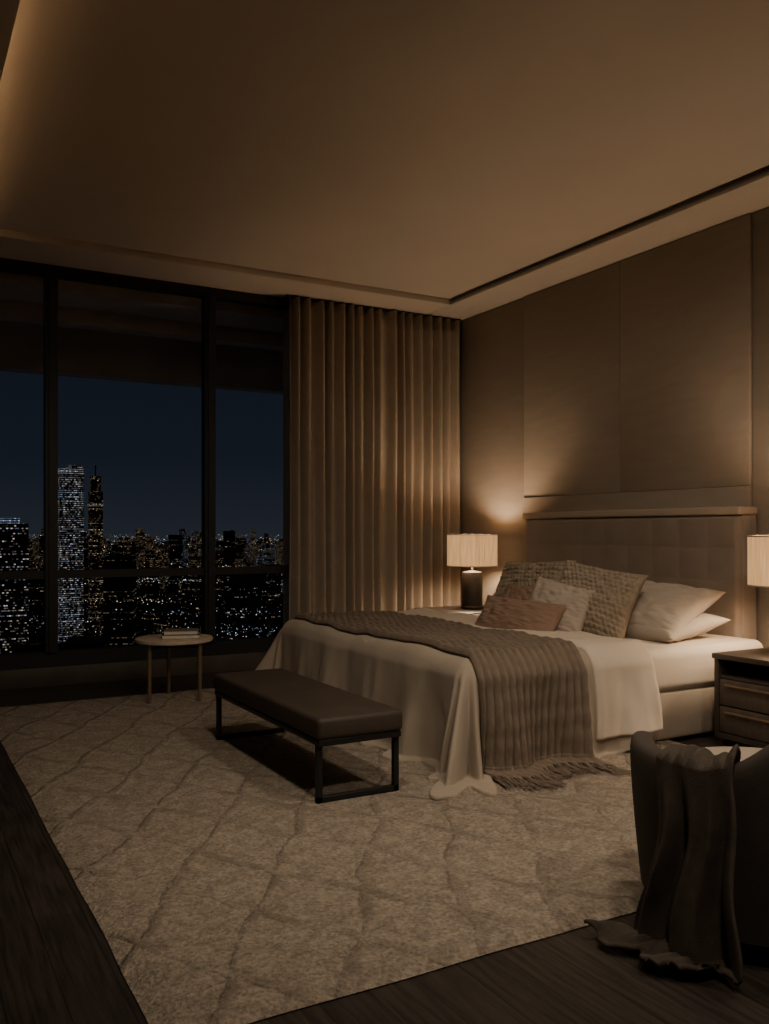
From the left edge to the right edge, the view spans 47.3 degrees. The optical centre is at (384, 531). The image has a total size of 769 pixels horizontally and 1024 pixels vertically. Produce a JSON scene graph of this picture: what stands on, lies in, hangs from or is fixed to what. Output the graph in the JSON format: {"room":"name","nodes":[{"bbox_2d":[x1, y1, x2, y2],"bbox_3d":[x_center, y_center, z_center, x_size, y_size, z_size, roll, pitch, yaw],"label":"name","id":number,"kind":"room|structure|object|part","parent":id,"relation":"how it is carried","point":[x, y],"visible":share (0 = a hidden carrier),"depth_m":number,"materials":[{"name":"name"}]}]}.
{"room":"hotel room","nodes":[
{"label":"hotel room","id":0,"kind":"room"},
{"bbox_2d":[283,309,289,625],"bbox_3d":[-0.115,-0.440,8.372,1.780,3.280,0.140,0,0,-29],"label":"wall window","id":1,"kind":"structure","parent":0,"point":[286,339],"depth_m":7.93,"materials":[{"name":"paint"}]},
{"bbox_2d":[0,565,288,579],"bbox_3d":[-2.901,0.333,6.696,4.720,0.065,0.085,0,0,-29],"label":"transom","id":2,"kind":"object","parent":1,"relation":"attached to","point":[183,571],"visible":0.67,"depth_m":7.16,"materials":[{"name":"black metal"}]},
{"bbox_2d":[0,0,768,298],"bbox_3d":[-0.003,-2.185,3.367,6.500,0.100,9.070,0,0,-29],"label":"ceiling","id":3,"kind":"structure","parent":0,"point":[449,149],"depth_m":4.62,"materials":[{"name":"paint"}]},
{"bbox_2d":[0,229,449,315],"bbox_3d":[-2.216,-2.107,6.855,6.070,0.055,0.720,0,0,-29],"label":"ceiling soffit","id":4,"kind":"structure","parent":3,"relation":"attached to","point":[16,245],"depth_m":7.06,"materials":[{"name":"paint"}]},
{"bbox_2d":[0,258,289,652],"bbox_3d":[-2.899,-0.573,6.694,4.720,3.015,0.130,0,0,-29],"label":"window","id":5,"kind":"structure","parent":4,"relation":"attached to","point":[6,265],"depth_m":7.17,"materials":[{"name":"black metal"}]},
{"bbox_3d":[-2.604,-0.532,6.843,0.092,2.935,0.100,0,0,-29],"label":"mullion","id":6,"kind":"part","parent":5,"relation":"part of","materials":[{"name":"black metal"}]},
{"bbox_3d":[-1.498,-0.532,7.466,0.092,2.935,0.100,0,0,-29],"label":"mullion","id":7,"kind":"part","parent":5,"relation":"part of","materials":[{"name":"black metal"}]},
{"bbox_2d":[285,294,460,320],"bbox_3d":[-0.063,-2.072,8.137,1.840,0.014,0.040,0,0,-29],"label":"track","id":8,"kind":"object","parent":4,"relation":"attached to","point":[287,295],"depth_m":8.07,"materials":[{"name":"black metal"}]},
{"bbox_2d":[289,297,460,619],"bbox_3d":[-0.052,-0.440,8.141,1.806,3.245,0.135,0,0,-29],"label":"curtain","id":9,"kind":"object","parent":4,"relation":"hanging from","point":[375,394],"visible":0.89,"depth_m":8.10,"materials":[{"name":"fabric"}]},
{"bbox_2d":[450,168,768,300],"bbox_3d":[2.639,-2.114,4.404,0.018,0.011,8.282,0,0,-29],"label":"trim","id":10,"kind":"structure","parent":3,"relation":"attached to","point":[767,169],"depth_m":6.09,"materials":[{"name":"brown wood"}]},
{"bbox_2d":[0,670,768,1023],"bbox_3d":[0.021,1.250,3.323,6.700,0.100,9.170,0,0,-29],"label":"floor","id":11,"kind":"structure","parent":0,"point":[58,965],"depth_m":2.36,"materials":[{"name":"brown wood"}]},
{"bbox_2d":[0,652,266,690],"bbox_3d":[-2.926,1.125,6.742,4.720,0.150,0.220,0,0,-29],"label":"window sill","id":12,"kind":"structure","parent":11,"relation":"on","point":[132,670],"depth_m":7.07,"materials":[{"name":"brown wood"}]},
{"bbox_2d":[0,636,275,670],"bbox_3d":[-2.904,0.993,6.702,4.720,0.115,0.110,0,0,-29],"label":"frame","id":13,"kind":"object","parent":12,"relation":"on","point":[85,656],"visible":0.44,"depth_m":7.07,"materials":[{"name":"black metal"}]},
{"bbox_2d":[0,688,686,1023],"bbox_3d":[-0.143,1.187,4.787,3.357,0.019,4.446,0,0,-29],"label":"area rug","id":14,"kind":"object","parent":11,"relation":"on","point":[211,871],"visible":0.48,"depth_m":3.19,"materials":[{"name":"carpet"}]},
{"bbox_2d":[135,634,212,703],"bbox_3d":[-1.490,0.961,6.208,0.540,0.432,0.540,0,0,-29],"label":"round side table","id":15,"kind":"object","parent":14,"relation":"on","point":[154,641],"visible":0.84,"depth_m":6.08,"materials":[{"name":"wood"},{"name":"aged brass"}]},
{"bbox_3d":[-1.615,0.974,6.023,0.032,0.407,0.032,0,0,-29],"label":"leg","id":16,"kind":"part","parent":15,"relation":"part of","materials":[{"name":"brown wood"}]},
{"bbox_3d":[-1.552,0.800,6.116,0.020,0.020,0.224,0,0,34],"label":"arm","id":17,"kind":"part","parent":15,"relation":"part of","materials":[{"name":"black wood"}]},
{"bbox_3d":[-1.575,0.974,6.401,0.032,0.407,0.032,0,0,-29],"label":"leg","id":18,"kind":"part","parent":15,"relation":"part of","materials":[{"name":"brown wood"}]},
{"bbox_2d":[162,628,199,638],"bbox_3d":[-1.435,0.717,6.194,0.260,0.056,0.191,0,0,-11],"label":"book stack","id":19,"kind":"object","parent":15,"relation":"on","point":[169,633],"visible":1,"depth_m":6.12,"materials":[{"name":"beige paper"}]},
{"bbox_3d":[-1.389,0.800,6.162,0.222,0.020,0.020,0,0,25],"label":"arm","id":20,"kind":"part","parent":15,"relation":"part of","materials":[{"name":"black wood"}]},
{"bbox_3d":[-1.288,0.974,6.115,0.032,0.407,0.032,0,0,-29],"label":"leg","id":21,"kind":"part","parent":15,"relation":"part of","materials":[{"name":"brown wood"}]},
{"bbox_2d":[213,668,401,803],"bbox_3d":[-0.446,0.991,4.489,0.430,0.372,1.420,0,0,-29],"label":"bench","id":22,"kind":"object","parent":14,"relation":"on","point":[321,714],"visible":1,"depth_m":4.08,"materials":[{"name":"leather"}]},
{"bbox_3d":[-0.939,1.051,4.973,0.026,0.252,0.026,0,0,-29],"label":"leg","id":23,"kind":"part","parent":22,"relation":"part of","materials":[{"name":"black metal"}]},
{"bbox_2d":[213,668,401,739],"bbox_3d":[-0.446,0.853,4.489,0.430,0.095,1.420,0,0,-29],"label":"seat cushion","id":24,"kind":"object","parent":22,"relation":"on","point":[308,708],"depth_m":4.15,"materials":[{"name":"leather"}]},
{"bbox_3d":[-0.446,0.914,4.489,0.410,0.028,1.400,0,0,-29],"label":"seat frame","id":25,"kind":"part","parent":22,"relation":"part of","materials":[{"name":"black metal"}]},
{"bbox_3d":[-0.286,1.051,3.814,0.026,0.252,0.026,0,0,-29],"label":"leg","id":26,"kind":"part","parent":22,"relation":"part of","materials":[{"name":"black metal"}]},
{"bbox_3d":[0.049,1.051,4.002,0.026,0.252,0.026,0,0,-29],"label":"leg","id":27,"kind":"part","parent":22,"relation":"part of","materials":[{"name":"black metal"}]},
{"bbox_2d":[215,506,762,800],"bbox_3d":[0.746,0.515,5.684,2.810,1.354,3.022,0,0,-29],"label":"bed","id":28,"kind":"object","parent":14,"relation":"on","point":[479,706],"visible":0.65,"depth_m":4.83,"materials":[{"name":"fabric"}]},
{"bbox_2d":[215,619,632,800],"bbox_3d":[0.163,0.898,5.407,1.523,0.588,2.932,0,0,-29],"label":"duvet","id":29,"kind":"object","parent":28,"relation":"on","point":[508,710],"depth_m":4.51,"materials":[{"name":"fabric"}]},
{"bbox_2d":[294,610,610,778],"bbox_3d":[0.243,0.866,5.399,0.777,0.615,2.696,0,0,-29],"label":"throw blanket","id":30,"kind":"object","parent":28,"relation":"on","point":[540,700],"depth_m":4.48,"materials":[{"name":"brown fabric"}]},
{"bbox_2d":[501,584,534,599],"bbox_3d":[0.939,0.505,6.153,0.222,0.262,0.400,0,0,-35],"label":"plain cushion","id":31,"kind":"object","parent":28,"relation":"on","point":[520,592],"visible":0.28,"depth_m":6.13,"materials":[{"name":"brown fabric"}]},
{"bbox_2d":[475,595,569,630],"bbox_3d":[0.838,0.545,5.500,0.626,0.263,0.227,0,0,45],"label":"lumbar cushion","id":32,"kind":"object","parent":28,"relation":"on","point":[497,612],"visible":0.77,"depth_m":5.42,"materials":[{"name":"brown fabric"}]},
{"bbox_2d":[493,560,575,596],"bbox_3d":[1.060,0.430,6.428,0.335,0.464,0.721,0,0,-36],"label":"knit cushion","id":33,"kind":"object","parent":28,"relation":"on","point":[515,573],"visible":0.43,"depth_m":6.38,"materials":[{"name":"beige fabric"}]},
{"bbox_2d":[529,576,595,631],"bbox_3d":[1.081,0.475,5.475,0.494,0.381,0.245,0,0,41],"label":"plain cushion","id":34,"kind":"object","parent":28,"relation":"on","point":[573,618],"visible":0.67,"depth_m":5.39,"materials":[{"name":"beige fabric"}]},
{"bbox_2d":[559,560,648,638],"bbox_3d":[1.302,0.435,5.475,0.570,0.514,0.379,0,0,42],"label":"knit cushion","id":35,"kind":"object","parent":28,"relation":"on","point":[609,611],"visible":0.73,"depth_m":5.34,"materials":[{"name":"beige fabric"}]},
{"bbox_3d":[0.816,0.783,5.814,2.190,0.253,2.310,0,0,-29],"label":"mattress","id":36,"kind":"part","parent":28,"relation":"part of","materials":[{"name":"fabric"}]},
{"bbox_2d":[628,580,725,631],"bbox_3d":[1.656,0.479,5.616,0.477,0.328,0.888,0,0,-34],"label":"sleeping pillow","id":37,"kind":"object","parent":28,"relation":"on","point":[670,606],"visible":0.46,"depth_m":5.36,"materials":[{"name":"fabric"}]},
{"bbox_2d":[625,613,729,642],"bbox_3d":[1.681,0.580,5.573,0.512,0.230,0.840,0,0,-29],"label":"sleeping pillow","id":38,"kind":"object","parent":28,"relation":"on","point":[704,622],"visible":0.39,"depth_m":5.27,"materials":[{"name":"fabric"}]},
{"bbox_2d":[414,605,483,613],"bbox_3d":[0.753,0.940,7.753,0.756,0.520,0.690,0,0,-29],"label":"nightstand","id":39,"kind":"object","parent":11,"relation":"on","point":[446,609],"visible":0.05,"depth_m":7.69,"materials":[{"name":"brown wood"}]},
{"bbox_2d":[447,534,497,608],"bbox_3d":[0.779,0.349,7.785,0.447,0.661,0.447,0,0,-29],"label":"table lamp","id":40,"kind":"object","parent":39,"relation":"on","point":[463,550],"visible":1,"depth_m":7.63,"materials":[{"name":"fabric"}]},
{"bbox_3d":[0.779,0.163,7.785,0.444,0.285,0.444,0,0,-29],"label":"lamp shade","id":41,"kind":"part","parent":40,"relation":"part of","materials":[{"name":"beige fabric"}]},
{"bbox_2d":[584,731,768,985],"bbox_3d":[1.116,0.858,2.672,1.019,0.685,0.788,0,0,-29],"label":"armchair","id":42,"kind":"object","parent":11,"relation":"on","point":[701,814],"visible":1,"depth_m":2.40,"materials":[{"name":"fabric"}]},
{"bbox_2d":[705,746,762,760],"bbox_3d":[1.189,0.800,2.756,0.670,0.140,0.670,0,0,-29],"label":"seat cushion","id":43,"kind":"object","parent":42,"relation":"on","point":[746,752],"depth_m":2.96,"materials":[{"name":"fabric"}]},
{"bbox_2d":[712,647,768,747],"bbox_3d":[2.361,0.940,4.837,0.816,0.520,0.690,0,0,-29],"label":"nightstand","id":44,"kind":"object","parent":11,"relation":"on","point":[741,677],"visible":1,"depth_m":4.82,"materials":[{"name":"brown wood"}]},
{"bbox_2d":[720,669,768,685],"bbox_3d":[2.364,0.807,4.839,0.770,0.015,0.610,0,0,-29],"label":"shelf","id":45,"kind":"object","parent":44,"relation":"attached to","point":[741,677],"depth_m":4.86,"materials":[{"name":"brown wood"}]},
{"bbox_3d":[2.152,0.892,4.719,0.296,0.144,0.602,0,0,-29],"label":"drawer","id":46,"kind":"part","parent":44,"relation":"part of","materials":[{"name":"brown wood"}]},
{"bbox_3d":[2.152,1.044,4.719,0.296,0.143,0.602,0,0,-29],"label":"drawer","id":47,"kind":"part","parent":44,"relation":"part of","materials":[{"name":"brown wood"}]},
{"bbox_3d":[2.011,0.849,4.640,0.012,0.012,0.510,0,0,-29],"label":"handle","id":48,"kind":"part","parent":44,"relation":"part of","materials":[{"name":"gold metal"}]},
{"bbox_3d":[2.011,1.001,4.640,0.012,0.012,0.510,0,0,-29],"label":"handle","id":49,"kind":"part","parent":44,"relation":"part of","materials":[{"name":"gold metal"}]},
{"bbox_2d":[747,535,768,587],"bbox_3d":[2.277,0.349,4.922,0.447,0.661,0.447,0,0,-29],"label":"table lamp","id":50,"kind":"object","parent":44,"relation":"on","point":[757,545],"visible":1,"depth_m":4.85,"materials":[{"name":"fabric"}]},
{"bbox_2d":[464,207,767,485],"bbox_3d":[2.905,-0.517,4.948,0.120,3.435,9.170,0,0,-29],"label":"wall","id":51,"kind":"structure","parent":0,"point":[767,207],"depth_m":5.72,"materials":[{"name":"paint"}]},
{"bbox_2d":[428,167,768,320],"bbox_3d":[2.653,-2.107,4.835,0.430,0.055,9.020,0,0,-29],"label":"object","id":52,"kind":"structure","parent":51,"relation":"attached to","point":[751,195],"depth_m":6.37,"materials":[{"name":"paint"}]},
{"bbox_2d":[460,207,768,647],"bbox_3d":[2.848,-0.438,4.876,0.050,3.275,8.692,0,0,-29],"label":"panelling","id":53,"kind":"object","parent":51,"relation":"attached to","point":[626,384],"visible":0.63,"depth_m":6.67,"materials":[{"name":"wood"}]},
{"bbox_3d":[0.988,-0.482,8.213,0.015,3.185,1.052,0,0,-29],"label":"panel","id":54,"kind":"part","parent":53,"relation":"part of","materials":[{"name":"wood"}]},
{"bbox_3d":[1.528,-1.188,7.237,0.032,1.773,1.162,0,0,-29],"label":"panel","id":55,"kind":"part","parent":53,"relation":"part of","materials":[{"name":"fabric"}]},
{"bbox_3d":[1.807,0.450,6.723,0.050,1.500,2.340,0,0,-29],"label":"panel","id":56,"kind":"part","parent":53,"relation":"part of","materials":[{"name":"wood"}]},
{"bbox_3d":[2.102,-1.188,6.218,0.032,1.773,1.162,0,0,-29],"label":"panel","id":57,"kind":"part","parent":53,"relation":"part of","materials":[{"name":"wood"}]},
{"bbox_3d":[2.652,-0.482,5.259,0.015,3.185,1.032,0,0,-29],"label":"panel","id":58,"kind":"part","parent":53,"relation":"part of","materials":[{"name":"wood"}]},
{"bbox_3d":[-2.862,-0.518,1.699,0.120,3.435,9.170,0,0,-29],"label":"wall","id":59,"kind":"structure","parent":0,"visible":0},
{"bbox_2d":[0,0,19,80],"bbox_3d":[-1.766,-1.990,1.932,2.020,0.040,8.300,0,0,-29],"label":"trim","id":60,"kind":"structure","parent":59,"relation":"attached to","point":[8,8],"depth_m":3.40,"materials":[{"name":"paint"}]},
{"label":"outside","id":61,"kind":"structure","parent":0,"visible":0},
{"bbox_2d":[0,465,282,653],"bbox_3d":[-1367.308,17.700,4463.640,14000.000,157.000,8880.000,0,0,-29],"label":"city skyline","id":62,"kind":"object","parent":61,"point":[111,611],"visible":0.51,"depth_m":645.60,"materials":[{"name":"black"}]},
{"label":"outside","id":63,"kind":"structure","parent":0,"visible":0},
{"bbox_2d":[0,272,282,394],"bbox_3d":[-1.422,-1.835,8.634,22.000,0.630,1.560,0,0,-29],"label":"overhang","id":64,"kind":"object","parent":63,"point":[105,332],"visible":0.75,"depth_m":8.27,"materials":[{"name":"concrete"}]}
]}

